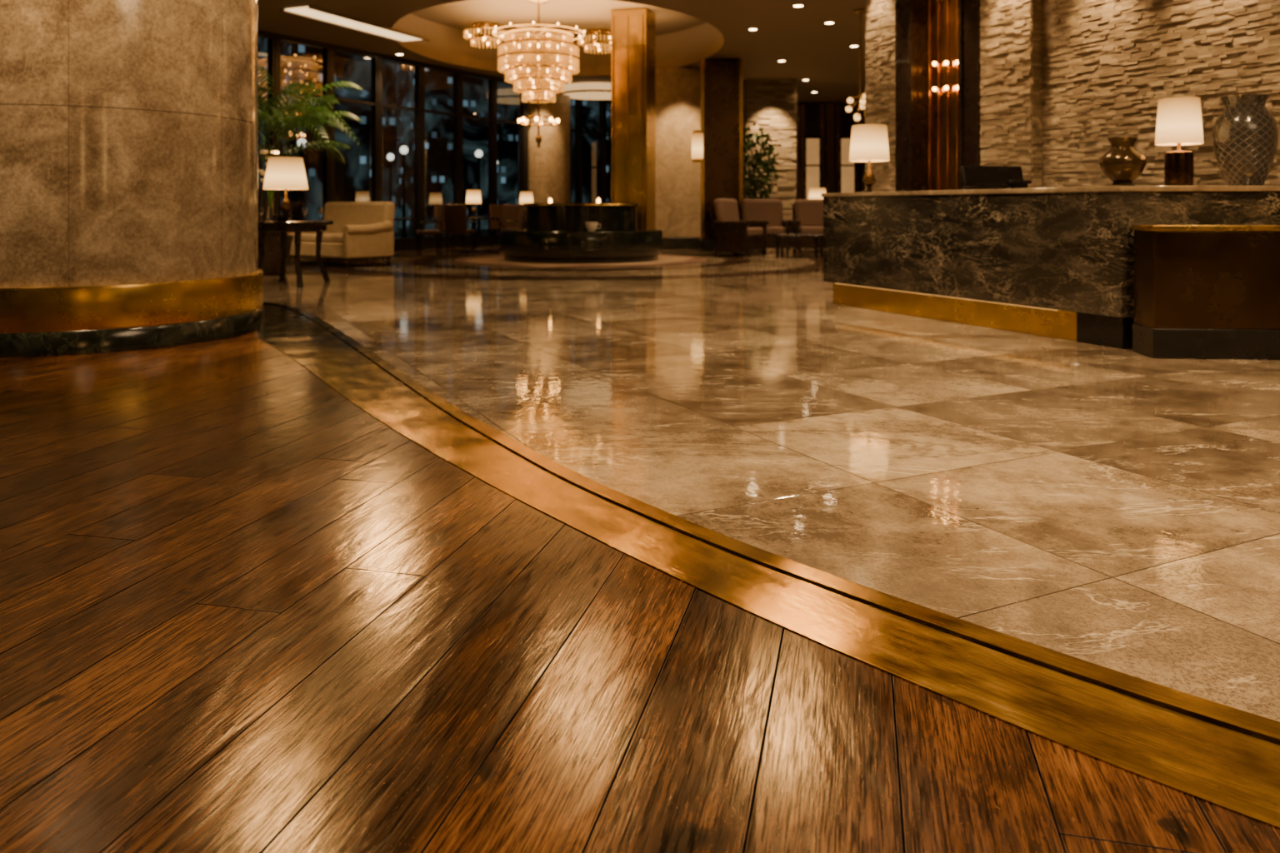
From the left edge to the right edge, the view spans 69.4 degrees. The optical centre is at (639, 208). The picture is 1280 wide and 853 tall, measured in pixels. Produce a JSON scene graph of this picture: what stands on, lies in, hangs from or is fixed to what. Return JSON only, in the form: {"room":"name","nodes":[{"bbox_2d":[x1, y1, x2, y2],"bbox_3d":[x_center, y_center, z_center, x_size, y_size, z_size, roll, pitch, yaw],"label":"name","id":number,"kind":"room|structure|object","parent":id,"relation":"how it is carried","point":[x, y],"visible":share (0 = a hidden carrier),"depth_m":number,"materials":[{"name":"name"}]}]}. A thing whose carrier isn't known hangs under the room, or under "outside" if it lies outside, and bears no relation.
{"room":"lobby","nodes":[
{"label":"lobby","id":0,"kind":"room"},
{"bbox_2d":[392,0,724,75],"bbox_3d":[-1.600,-3.825,19.000,7.260,0.950,9.680,0,0,0],"label":"ceiling","id":1,"kind":"structure","parent":0,"point":[681,39],"depth_m":21.34,"materials":[{"name":"paint"}]},
{"bbox_2d":[463,21,507,48],"bbox_3d":[-3.600,-4.043,21.600,1.036,0.495,1.036,0,0,0],"label":"light","id":2,"kind":"object","parent":1,"relation":"attached to","point":[483,25],"visible":0.89,"depth_m":21.37,"materials":[{"name":"gold metal"}]},
{"bbox_2d":[491,0,584,148],"bbox_3d":[-2.070,-2.760,18.900,1.891,3.060,1.891,0,0,-42],"label":"chandelier","id":3,"kind":"object","parent":1,"relation":"hanging from","point":[568,56],"visible":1,"depth_m":18.48,"materials":[{"name":"gold metal"}]},
{"bbox_2d":[577,29,610,54],"bbox_3d":[-1.000,-4.043,22.400,1.036,0.495,1.036,0,0,0],"label":"light","id":4,"kind":"object","parent":1,"relation":"attached to","point":[591,45],"visible":0.75,"depth_m":22.18,"materials":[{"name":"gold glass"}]},
{"bbox_2d":[258,0,865,102],"bbox_3d":[-0.250,-3.350,12.200,20.500,0.001,34.600,0,0,0],"label":"ceiling","id":5,"kind":"structure","parent":0,"point":[816,51],"depth_m":17.66,"materials":[{"name":"paint"}]},
{"bbox_2d":[280,5,429,43],"bbox_3d":[-5.075,-3.320,16.850,0.650,0.050,3.258,0,0,23],"label":"ceiling light","id":6,"kind":"object","parent":5,"relation":"attached to","point":[312,12],"visible":1,"depth_m":16.61,"materials":[{"name":"beige"}]},
{"bbox_2d":[560,82,610,100],"bbox_3d":[-1.200,-3.215,25.500,2.080,0.250,2.080,0,0,0],"label":"ceiling light","id":7,"kind":"object","parent":5,"relation":"attached to","point":[579,91],"visible":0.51,"depth_m":24.73,"materials":[{"name":"beige"}]},
{"bbox_2d":[747,27,758,30],"bbox_3d":[2.100,-3.335,17.200,0.200,0.026,0.200,0,0,0],"label":"recessed light","id":8,"kind":"object","parent":5,"relation":"in","point":[748,28],"visible":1,"depth_m":17.16,"materials":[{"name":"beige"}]},
{"bbox_2d":[792,3,804,7],"bbox_3d":[2.600,-3.335,15.200,0.200,0.026,0.200,0,0,0],"label":"recessed light","id":9,"kind":"object","parent":5,"relation":"in","point":[796,5],"visible":1,"depth_m":15.16,"materials":[{"name":"beige"}]},
{"bbox_2d":[824,20,834,24],"bbox_3d":[3.400,-3.335,16.600,0.200,0.026,0.200,0,0,0],"label":"recessed light","id":10,"kind":"object","parent":5,"relation":"in","point":[826,22],"visible":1,"depth_m":16.57,"materials":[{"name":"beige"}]},
{"bbox_2d":[849,44,859,47],"bbox_3d":[4.400,-3.335,19.000,0.200,0.026,0.200,0,0,0],"label":"recessed light","id":11,"kind":"object","parent":5,"relation":"in","point":[854,45],"visible":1,"depth_m":18.96,"materials":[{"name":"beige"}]},
{"bbox_2d":[845,9,865,120],"bbox_3d":[3.689,-2.368,15.548,0.454,1.945,0.430,0,0,15],"label":"pendant light","id":12,"kind":"object","parent":5,"relation":"hanging from","point":[850,100],"visible":0.66,"depth_m":15.59,"materials":[{"name":"gold metal"}]},
{"bbox_2d":[604,100,610,203],"bbox_3d":[-0.829,-1.200,28.755,0.160,4.300,1.333,0,0,29],"label":"window","id":13,"kind":"structure","parent":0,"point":[606,102],"depth_m":28.19,"materials":[{"name":"glass"}]},
{"bbox_2d":[0,237,1279,852],"bbox_3d":[-1.000,1.048,12.500,22.000,0.203,35.000,0,0,0],"label":"floor","id":14,"kind":"structure","parent":0,"point":[242,610],"depth_m":2.41,"materials":[{"name":"brown wood"}]},
{"bbox_2d":[0,0,264,357],"bbox_3d":[-4.160,-1.201,7.060,2.400,4.290,2.400,0,0,0],"label":"column","id":15,"kind":"structure","parent":14,"relation":"on","point":[129,128],"depth_m":6.17,"materials":[{"name":"stone"}]},
{"bbox_2d":[258,30,274,193],"bbox_3d":[-7.361,-1.200,17.131,0.160,4.300,1.333,0,0,29],"label":"window","id":16,"kind":"structure","parent":14,"relation":"on","point":[270,36],"depth_m":17.65,"materials":[{"name":"metal"}]},
{"bbox_2d":[258,235,293,275],"bbox_3d":[-5.350,0.675,13.300,0.700,0.550,0.700,0,0,0],"label":"pot","id":17,"kind":"object","parent":14,"relation":"on","point":[271,264],"depth_m":13.07,"materials":[{"name":"ceramic"}]},
{"bbox_2d":[258,220,334,285],"bbox_3d":[-4.420,0.561,11.700,1.040,0.803,1.040,0,0,0],"label":"side table","id":18,"kind":"object","parent":14,"relation":"on","point":[297,227],"visible":0.79,"depth_m":11.46,"materials":[{"name":"brown wood"}]},
{"bbox_2d":[258,207,264,221],"bbox_3d":[-4.670,0.075,11.400,0.072,0.170,0.072,0,0,0],"label":"drinking glass","id":19,"kind":"object","parent":18,"relation":"on","point":[261,210],"visible":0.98,"depth_m":11.37,"materials":[{"name":"white"}]},
{"bbox_2d":[258,150,279,220],"bbox_3d":[-4.792,-0.297,11.957,0.283,0.914,0.236,0,0,31],"label":"flower vase","id":20,"kind":"object","parent":18,"relation":"on","point":[270,210],"visible":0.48,"depth_m":11.93,"materials":[{"name":"clear glass"}]},
{"bbox_2d":[271,215,292,221],"bbox_3d":[-4.390,0.120,11.350,0.240,0.080,0.240,0,0,0],"label":"bowl","id":21,"kind":"object","parent":18,"relation":"on","point":[279,217],"visible":1,"depth_m":11.28,"materials":[{"name":"brown metal"}]},
{"bbox_2d":[262,156,308,220],"bbox_3d":[-4.480,-0.240,11.700,0.540,0.800,0.540,0,0,0],"label":"table lamp","id":22,"kind":"object","parent":18,"relation":"on","point":[285,173],"visible":0.84,"depth_m":11.51,"materials":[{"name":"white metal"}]},
{"bbox_2d":[301,207,307,220],"bbox_3d":[-4.170,0.075,11.500,0.072,0.170,0.072,0,0,0],"label":"drinking glass","id":23,"kind":"object","parent":18,"relation":"on","point":[304,210],"visible":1,"depth_m":11.48,"materials":[{"name":"white"}]},
{"bbox_2d":[317,207,323,220],"bbox_3d":[-4.060,0.075,11.750,0.072,0.170,0.072,0,0,0],"label":"drinking glass","id":24,"kind":"object","parent":18,"relation":"on","point":[320,210],"visible":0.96,"depth_m":11.73,"materials":[{"name":"white"}]},
{"bbox_2d":[275,33,329,257],"bbox_3d":[-6.707,-1.200,18.293,0.160,4.300,1.333,0,0,29],"label":"window","id":25,"kind":"structure","parent":14,"relation":"on","point":[278,37],"depth_m":18.76,"materials":[{"name":"metal"}]},
{"bbox_2d":[258,65,361,275],"bbox_3d":[-5.308,-0.510,13.269,2.616,2.921,2.636,0,0,0],"label":"potted palm","id":26,"kind":"object","parent":14,"relation":"on","point":[271,264],"visible":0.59,"depth_m":13.16,"materials":[{"name":"plant"}]},
{"bbox_2d":[280,201,394,267],"bbox_3d":[-5.088,0.419,15.616,1.900,1.061,1.020,0,0,36],"label":"armchair","id":27,"kind":"object","parent":14,"relation":"on","point":[359,229],"visible":0.71,"depth_m":15.33,"materials":[{"name":"beige fabric"}]},
{"bbox_2d":[288,232,342,242],"bbox_3d":[-5.445,0.500,15.801,0.785,0.140,0.780,0,0,36],"label":"seat cushion","id":28,"kind":"object","parent":27,"relation":"on","point":[305,237],"depth_m":15.46,"materials":[{"name":"beige fabric"}]},
{"bbox_2d":[378,53,420,251],"bbox_3d":[-5.401,-1.200,20.618,0.160,4.300,1.333,0,0,29],"label":"window","id":29,"kind":"structure","parent":14,"relation":"on","point":[407,243],"depth_m":20.98,"materials":[{"name":"metal"}]},
{"bbox_2d":[392,218,415,256],"bbox_3d":[-5.050,0.575,18.500,1.100,0.750,1.100,0,0,0],"label":"dining table","id":30,"kind":"object","parent":14,"relation":"on","point":[395,219],"visible":0.32,"depth_m":18.23,"materials":[{"name":"brown wood"}]},
{"bbox_2d":[415,204,445,255],"bbox_3d":[-4.251,0.430,18.791,0.540,1.039,0.576,0,0,-20],"label":"dining chair","id":31,"kind":"object","parent":14,"relation":"on","point":[438,232],"visible":1,"depth_m":18.64,"materials":[{"name":"brown wood"}]},
{"bbox_2d":[433,204,464,250],"bbox_3d":[-4.301,0.430,20.846,0.540,1.039,0.576,0,0,40],"label":"dining chair","id":32,"kind":"object","parent":14,"relation":"on","point":[436,207],"visible":0.29,"depth_m":20.81,"materials":[{"name":"brown wood"}]},
{"bbox_2d":[444,204,476,254],"bbox_3d":[-3.798,0.430,19.463,0.576,1.039,0.540,0,0,10],"label":"dining chair","id":33,"kind":"object","parent":14,"relation":"on","point":[456,222],"visible":0.96,"depth_m":19.23,"materials":[{"name":"brown wood"}]},
{"bbox_2d":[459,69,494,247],"bbox_3d":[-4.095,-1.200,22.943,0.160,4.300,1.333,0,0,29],"label":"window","id":34,"kind":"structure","parent":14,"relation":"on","point":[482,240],"depth_m":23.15,"materials":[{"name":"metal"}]},
{"bbox_2d":[460,217,499,252],"bbox_3d":[-3.650,0.575,20.300,1.100,0.750,1.100,0,0,0],"label":"dining table","id":35,"kind":"object","parent":14,"relation":"on","point":[475,250],"visible":0.65,"depth_m":20.21,"materials":[{"name":"brown wood"}]},
{"bbox_2d":[465,190,481,217],"bbox_3d":[-3.650,-0.100,20.300,0.340,0.600,0.340,0,0,0],"label":"table lamp","id":36,"kind":"object","parent":35,"relation":"on","point":[473,197],"visible":1,"depth_m":20.18,"materials":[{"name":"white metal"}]},
{"bbox_2d":[489,205,503,246],"bbox_3d":[-3.401,0.430,22.946,0.540,1.039,0.576,0,0,40],"label":"dining chair","id":37,"kind":"object","parent":14,"relation":"on","point":[495,211],"visible":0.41,"depth_m":22.95,"materials":[{"name":"brown wood"}]},
{"bbox_2d":[494,76,524,245],"bbox_3d":[-3.442,-1.200,24.105,0.160,4.300,1.333,0,0,29],"label":"window","id":38,"kind":"structure","parent":14,"relation":"on","point":[497,79],"depth_m":23.77,"materials":[{"name":"metal"}]},
{"bbox_2d":[498,204,525,233],"bbox_3d":[-2.851,0.430,20.591,0.540,1.039,0.576,0,0,-20],"label":"armchair","id":39,"kind":"object","parent":14,"relation":"on","point":[521,215],"visible":0.52,"depth_m":20.46,"materials":[{"name":"brown fabric"}]},
{"bbox_2d":[501,204,525,229],"bbox_3d":[-2.898,0.430,21.563,0.576,1.039,0.540,0,0,10],"label":"dining chair","id":40,"kind":"object","parent":14,"relation":"on","point":[510,212],"visible":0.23,"depth_m":21.33,"materials":[{"name":"brown wood"}]},
{"bbox_2d":[525,85,531,191],"bbox_3d":[-2.788,-1.200,25.267,0.160,4.300,1.333,0,0,29],"label":"window","id":41,"kind":"structure","parent":14,"relation":"on","point":[526,103],"depth_m":24.70,"materials":[{"name":"glass"}]},
{"bbox_2d":[518,85,569,204],"bbox_3d":[-2.650,-1.195,25.600,1.560,4.290,1.560,0,0,0],"label":"round column","id":42,"kind":"structure","parent":14,"relation":"on","point":[549,164],"depth_m":24.96,"materials":[{"name":"beige stone"}]},
{"bbox_2d":[570,100,579,203],"bbox_3d":[-2.135,-1.200,26.430,0.160,4.300,1.333,0,0,29],"label":"window","id":43,"kind":"structure","parent":14,"relation":"on","point":[577,130],"depth_m":26.95,"materials":[{"name":"glass"}]},
{"bbox_2d":[455,254,706,267],"bbox_3d":[-1.080,0.944,17.100,4.600,0.010,4.600,0,0,0],"label":"carpet","id":44,"kind":"object","parent":14,"relation":"on","point":[494,260],"visible":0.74,"depth_m":15.91,"materials":[{"name":"beige carpet"}]},
{"bbox_2d":[499,203,662,263],"bbox_3d":[-1.080,0.423,17.100,3.000,1.030,3.000,0,0,0],"label":"fountain","id":45,"kind":"object","parent":44,"relation":"on","point":[553,232],"visible":1,"depth_m":16.08,"materials":[{"name":"black stone"}]},
{"bbox_2d":[547,196,553,203],"bbox_3d":[-1.580,-0.152,16.300,0.100,0.120,0.100,0,0,0],"label":"candle lantern","id":46,"kind":"object","parent":45,"relation":"on","point":[550,199],"visible":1,"depth_m":16.26,"materials":[{"name":"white glass"}]},
{"bbox_2d":[585,222,600,231],"bbox_3d":[-0.827,0.318,15.847,0.229,0.160,0.220,0,0,43],"label":"cup","id":47,"kind":"object","parent":45,"relation":"on","point":[591,227],"visible":1,"depth_m":15.78,"materials":[{"name":"white ceramic"}]},
{"bbox_2d":[595,196,601,203],"bbox_3d":[-0.730,-0.152,16.300,0.100,0.120,0.100,0,0,0],"label":"candle lantern","id":48,"kind":"object","parent":45,"relation":"on","point":[598,199],"visible":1,"depth_m":16.26,"materials":[{"name":"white glass"}]},
{"bbox_2d":[580,100,604,203],"bbox_3d":[-1.482,-1.200,27.592,0.160,4.300,1.333,0,0,29],"label":"window","id":49,"kind":"structure","parent":14,"relation":"on","point":[601,133],"depth_m":28.10,"materials":[{"name":"metal"}]},
{"bbox_2d":[610,7,654,229],"bbox_3d":[-0.140,-1.670,20.200,0.880,5.240,0.800,0,0,17],"label":"column","id":50,"kind":"structure","parent":14,"relation":"on","point":[632,30],"depth_m":19.88,"materials":[{"name":"gold metal"}]},
{"bbox_2d":[655,67,700,248],"bbox_3d":[0.930,-1.190,22.400,1.380,4.280,1.080,0,0,0],"label":"wall","id":51,"kind":"structure","parent":14,"relation":"on","point":[677,90],"depth_m":21.90,"materials":[{"name":"beige paint"}]},
{"bbox_2d":[699,59,743,250],"bbox_3d":[1.820,-1.190,20.900,0.940,4.280,0.680,0,0,0],"label":"column","id":52,"kind":"structure","parent":14,"relation":"on","point":[722,80],"depth_m":20.60,"materials":[{"name":"brown wood"}]},
{"bbox_2d":[691,130,703,162],"bbox_3d":[1.285,-1.375,20.600,0.270,0.710,0.260,0,0,0],"label":"wall sconce","id":53,"kind":"object","parent":52,"relation":"attached to","point":[697,135],"visible":1,"depth_m":20.50,"materials":[{"name":"white glass"}]},
{"bbox_2d":[710,198,769,257],"bbox_3d":[1.998,0.376,18.613,0.850,1.149,1.060,0,0,30],"label":"lounge chair","id":54,"kind":"object","parent":14,"relation":"on","point":[728,234],"visible":1,"depth_m":18.30,"materials":[{"name":"fabric"}]},
{"bbox_2d":[747,227,763,236],"bbox_3d":[2.037,0.480,18.590,0.620,0.180,0.840,0,0,30],"label":"seat cushion","id":55,"kind":"object","parent":54,"relation":"on","point":[752,232],"depth_m":18.44,"materials":[{"name":"fabric"}]},
{"bbox_2d":[743,122,779,199],"bbox_3d":[2.714,-0.550,22.188,1.284,3.000,1.351,0,0,0],"label":"potted tree","id":56,"kind":"object","parent":14,"relation":"on","point":[754,182],"visible":0.7,"depth_m":22.00,"materials":[{"name":"green plant"}]},
{"bbox_2d":[739,199,791,253],"bbox_3d":[2.660,0.376,19.825,1.060,1.149,0.850,0,0,0],"label":"lounge chair","id":57,"kind":"object","parent":14,"relation":"on","point":[771,210],"visible":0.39,"depth_m":20.00,"materials":[{"name":"brown fabric"}]},
{"bbox_2d":[766,226,785,234],"bbox_3d":[2.660,0.480,19.780,0.840,0.180,0.620,0,0,0],"label":"seat cushion","id":58,"kind":"object","parent":57,"relation":"on","point":[770,230],"depth_m":19.47,"materials":[{"name":"fabric"}]},
{"bbox_2d":[256,303,1279,829],"bbox_3d":[-0.258,0.947,4.218,16.644,0.006,2.348,0,0,44],"label":"trim","id":59,"kind":"structure","parent":14,"relation":"on","point":[1234,772],"depth_m":2.06,"materials":[{"name":"gold metal"}]},
{"bbox_2d":[743,79,796,219],"bbox_3d":[3.400,-1.200,24.380,1.332,4.298,0.839,0,0,0],"label":"wall","id":60,"kind":"structure","parent":14,"relation":"on","point":[770,103],"depth_m":23.98,"materials":[{"name":"beige stone"}]},
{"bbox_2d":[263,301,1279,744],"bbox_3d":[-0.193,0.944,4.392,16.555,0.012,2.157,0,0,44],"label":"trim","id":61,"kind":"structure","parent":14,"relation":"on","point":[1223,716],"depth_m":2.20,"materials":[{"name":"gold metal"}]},
{"bbox_2d":[773,234,823,258],"bbox_3d":[3.100,0.728,18.000,0.900,0.445,0.700,0,0,0],"label":"coffee table","id":62,"kind":"object","parent":14,"relation":"on","point":[782,237],"visible":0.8,"depth_m":17.69,"materials":[{"name":"brown wood"}]},
{"bbox_2d":[790,199,823,253],"bbox_3d":[3.800,0.376,19.825,1.060,1.149,0.850,0,0,0],"label":"lounge chair","id":63,"kind":"object","parent":14,"relation":"on","point":[807,214],"visible":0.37,"depth_m":19.98,"materials":[{"name":"brown fabric"}]},
{"bbox_2d":[799,226,823,234],"bbox_3d":[3.800,0.480,19.780,0.840,0.180,0.620,0,0,0],"label":"seat cushion","id":64,"kind":"object","parent":63,"relation":"on","point":[802,230],"depth_m":19.47,"materials":[{"name":"fabric"}]},
{"bbox_2d":[820,185,1279,349],"bbox_3d":[3.344,0.400,7.444,1.778,1.100,4.746,0,0,-39],"label":"reception desk","id":65,"kind":"object","parent":14,"relation":"on","point":[1055,262],"visible":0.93,"depth_m":7.02,"materials":[{"name":"brown stone"}]},
{"bbox_2d":[849,124,889,192],"bbox_3d":[2.330,-0.495,9.400,0.400,0.690,0.400,0,0,0],"label":"table lamp","id":66,"kind":"object","parent":65,"relation":"on","point":[869,142],"visible":0.95,"depth_m":9.25,"materials":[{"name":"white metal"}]},
{"bbox_2d":[960,165,1031,189],"bbox_3d":[3.043,-0.257,7.993,0.600,0.214,0.240,0,0,-10],"label":"computer monitor","id":67,"kind":"object","parent":65,"relation":"on","point":[972,177],"visible":0.84,"depth_m":7.92,"materials":[{"name":"black plastic"}]},
{"bbox_2d":[820,185,1279,197],"bbox_3d":[3.344,-0.131,7.444,1.778,0.038,4.746,0,0,-39],"label":"countertop","id":68,"kind":"structure","parent":65,"relation":"on","point":[1108,188],"depth_m":6.50,"materials":[{"name":"stone"}]},
{"bbox_2d":[1099,137,1147,185],"bbox_3d":[3.340,-0.318,6.400,0.296,0.335,0.296,0,0,0],"label":"vase","id":69,"kind":"object","parent":65,"relation":"on","point":[1122,164],"visible":0.93,"depth_m":6.32,"materials":[{"name":"brown metal"}]},
{"bbox_2d":[1155,96,1203,185],"bbox_3d":[3.700,-0.450,6.350,0.290,0.600,0.290,0,0,0],"label":"table lamp","id":70,"kind":"object","parent":65,"relation":"on","point":[1179,122],"visible":0.96,"depth_m":6.26,"materials":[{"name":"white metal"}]},
{"bbox_2d":[1212,94,1279,185],"bbox_3d":[4.120,-0.455,6.300,0.380,0.610,0.380,0,0,0],"label":"vase","id":71,"kind":"object","parent":65,"relation":"on","point":[1245,135],"visible":0.94,"depth_m":6.18,"materials":[{"name":"glass"}]},
{"bbox_2d":[1130,225,1279,359],"bbox_3d":[4.310,0.529,5.890,2.141,0.842,0.305,0,0,5],"label":"reception desk section","id":72,"kind":"object","parent":14,"relation":"on","point":[1202,292],"visible":1,"depth_m":5.82,"materials":[{"name":"brown wood"}]},
{"bbox_3d":[-2.750,0.575,22.400,1.100,0.750,1.100,0,0,0],"label":"dining table","id":73,"kind":"object","parent":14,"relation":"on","visible":0},
{"bbox_2d":[519,191,533,216],"bbox_3d":[-2.750,-0.100,22.400,0.340,0.600,0.340,0,0,0],"label":"table lamp","id":74,"kind":"object","parent":73,"relation":"on","point":[525,197],"visible":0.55,"depth_m":22.26,"materials":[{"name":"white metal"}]},
{"bbox_3d":[4.300,0.590,22.400,0.600,0.720,0.600,0,0,0],"label":"side table","id":75,"kind":"object","parent":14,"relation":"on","visible":0},
{"bbox_2d":[808,188,825,199],"bbox_3d":[4.300,-0.130,22.400,0.440,0.720,0.440,0,0,0],"label":"table lamp","id":76,"kind":"object","parent":75,"relation":"on","point":[814,193],"visible":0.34,"depth_m":22.23,"materials":[{"name":"white fabric"}]},
{"bbox_2d":[796,102,860,199],"bbox_3d":[4.800,-1.200,29.400,10.400,4.300,0.200,0,0,0],"label":"wall","id":77,"kind":"structure","parent":0,"point":[812,110],"depth_m":29.30,"materials":[{"name":"brown wood"}]},
{"bbox_2d":[795,103,804,199],"bbox_3d":[4.900,-1.200,29.205,0.620,4.200,0.130,0,0,0],"label":"trim","id":78,"kind":"structure","parent":77,"relation":"attached to","point":[802,106],"depth_m":29.21,"materials":[{"name":"brown wood"}]},
{"bbox_2d":[804,135,821,199],"bbox_3d":[5.450,-1.050,29.200,0.540,2.500,0.100,0,0,0],"label":"wall panel","id":79,"kind":"object","parent":77,"relation":"attached to","point":[812,144],"visible":0.66,"depth_m":29.20,"materials":[{"name":"beige glass"}]},
{"bbox_2d":[820,103,839,193],"bbox_3d":[6.000,-1.200,29.205,0.620,4.200,0.130,0,0,0],"label":"trim","id":80,"kind":"structure","parent":77,"relation":"attached to","point":[829,107],"depth_m":29.14,"materials":[{"name":"brown wood"}]},
{"bbox_2d":[839,135,856,192],"bbox_3d":[6.550,-1.050,29.200,0.540,2.500,0.100,0,0,0],"label":"wall panel","id":81,"kind":"object","parent":77,"relation":"attached to","point":[847,170],"visible":0.51,"depth_m":29.20,"materials":[{"name":"beige"}]},
{"bbox_2d":[854,104,865,192],"bbox_3d":[7.100,-1.200,29.205,0.620,4.200,0.130,0,0,0],"label":"trim","id":82,"kind":"structure","parent":77,"relation":"attached to","point":[857,106],"depth_m":29.16,"materials":[{"name":"brown wood"}]},
{"bbox_2d":[865,0,895,191],"bbox_3d":[3.291,-1.200,11.842,0.554,4.300,0.638,0,0,-22],"label":"wall pier","id":83,"kind":"object","parent":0,"point":[880,16],"visible":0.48,"depth_m":11.69,"materials":[{"name":"stone"}]},
{"bbox_2d":[980,0,1044,188],"bbox_3d":[4.006,-1.200,9.825,0.355,4.300,0.752,0,0,-22],"label":"wall pier","id":84,"kind":"object","parent":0,"point":[1011,36],"visible":0.57,"depth_m":9.66,"materials":[{"name":"stone"}]},
{"bbox_2d":[895,0,980,191],"bbox_3d":[3.563,-1.200,10.816,0.370,4.300,1.430,0,0,-22],"label":"wall panel","id":85,"kind":"object","parent":84,"relation":"attached to","point":[937,42],"depth_m":10.99,"materials":[{"name":"brown wood"}]},
{"bbox_2d":[1040,0,1279,187],"bbox_3d":[5.433,-1.200,6.519,0.226,4.300,6.480,0,0,-22],"label":"wall","id":86,"kind":"structure","parent":0,"point":[1107,65],"depth_m":8.38,"materials":[{"name":"stone"}]},
{"label":"outside","id":87,"kind":"structure","parent":0,"visible":0},
{"bbox_2d":[394,227,499,237],"bbox_3d":[-25.000,1.125,61.100,70.000,0.250,97.800,0,0,0],"label":"ground","id":88,"kind":"structure","parent":87,"point":[410,232],"depth_m":36.40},
{"bbox_2d":[258,36,267,216],"bbox_3d":[-19.000,-15.000,56.000,7.150,32.000,6.150,0,0,-29],"label":"office building","id":89,"kind":"structure","parent":88,"relation":"on","point":[262,42],"depth_m":54.85,"materials":[{"name":"grey"}]},
{"bbox_2d":[297,138,306,220],"bbox_3d":[-9.500,-0.480,26.000,0.260,2.960,0.254,0,0,0],"label":"street lamp","id":90,"kind":"object","parent":88,"relation":"on","point":[302,140],"visible":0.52,"depth_m":25.95,"materials":[{"name":"metal"}]},
{"bbox_2d":[280,40,399,233],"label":"window","id":91,"kind":"structure","parent":88,"relation":"on","point":[302,63],"depth_m":36.32,"materials":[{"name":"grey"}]},
{"bbox_2d":[386,153,394,202],"bbox_3d":[-8.900,-0.480,33.000,0.260,2.960,0.254,0,0,0],"label":"street lamp","id":92,"kind":"object","parent":88,"relation":"on","point":[390,157],"visible":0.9,"depth_m":32.96,"materials":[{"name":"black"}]},
{"bbox_2d":[400,145,408,238],"bbox_3d":[-7.400,-0.480,29.000,0.260,2.960,0.254,0,0,0],"label":"street lamp","id":93,"kind":"object","parent":88,"relation":"on","point":[403,149],"visible":0.95,"depth_m":28.95,"materials":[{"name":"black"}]},
{"bbox_2d":[396,61,518,249],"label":"window","id":94,"kind":"structure","parent":88,"relation":"on","point":[438,85],"depth_m":45.02,"materials":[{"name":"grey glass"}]},
{"bbox_2d":[475,150,482,234],"bbox_3d":[-5.400,-0.480,31.000,0.260,2.960,0.254,0,0,0],"label":"street lamp","id":95,"kind":"object","parent":88,"relation":"on","point":[478,153],"visible":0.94,"depth_m":30.96,"materials":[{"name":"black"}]},
{"bbox_2d":[570,99,610,203],"bbox_3d":[-2.500,-6.000,46.000,3.150,14.000,3.150,0,0,-29],"label":"office building","id":96,"kind":"structure","parent":88,"relation":"on","point":[590,108],"depth_m":44.35,"materials":[{"name":"grey glass"}]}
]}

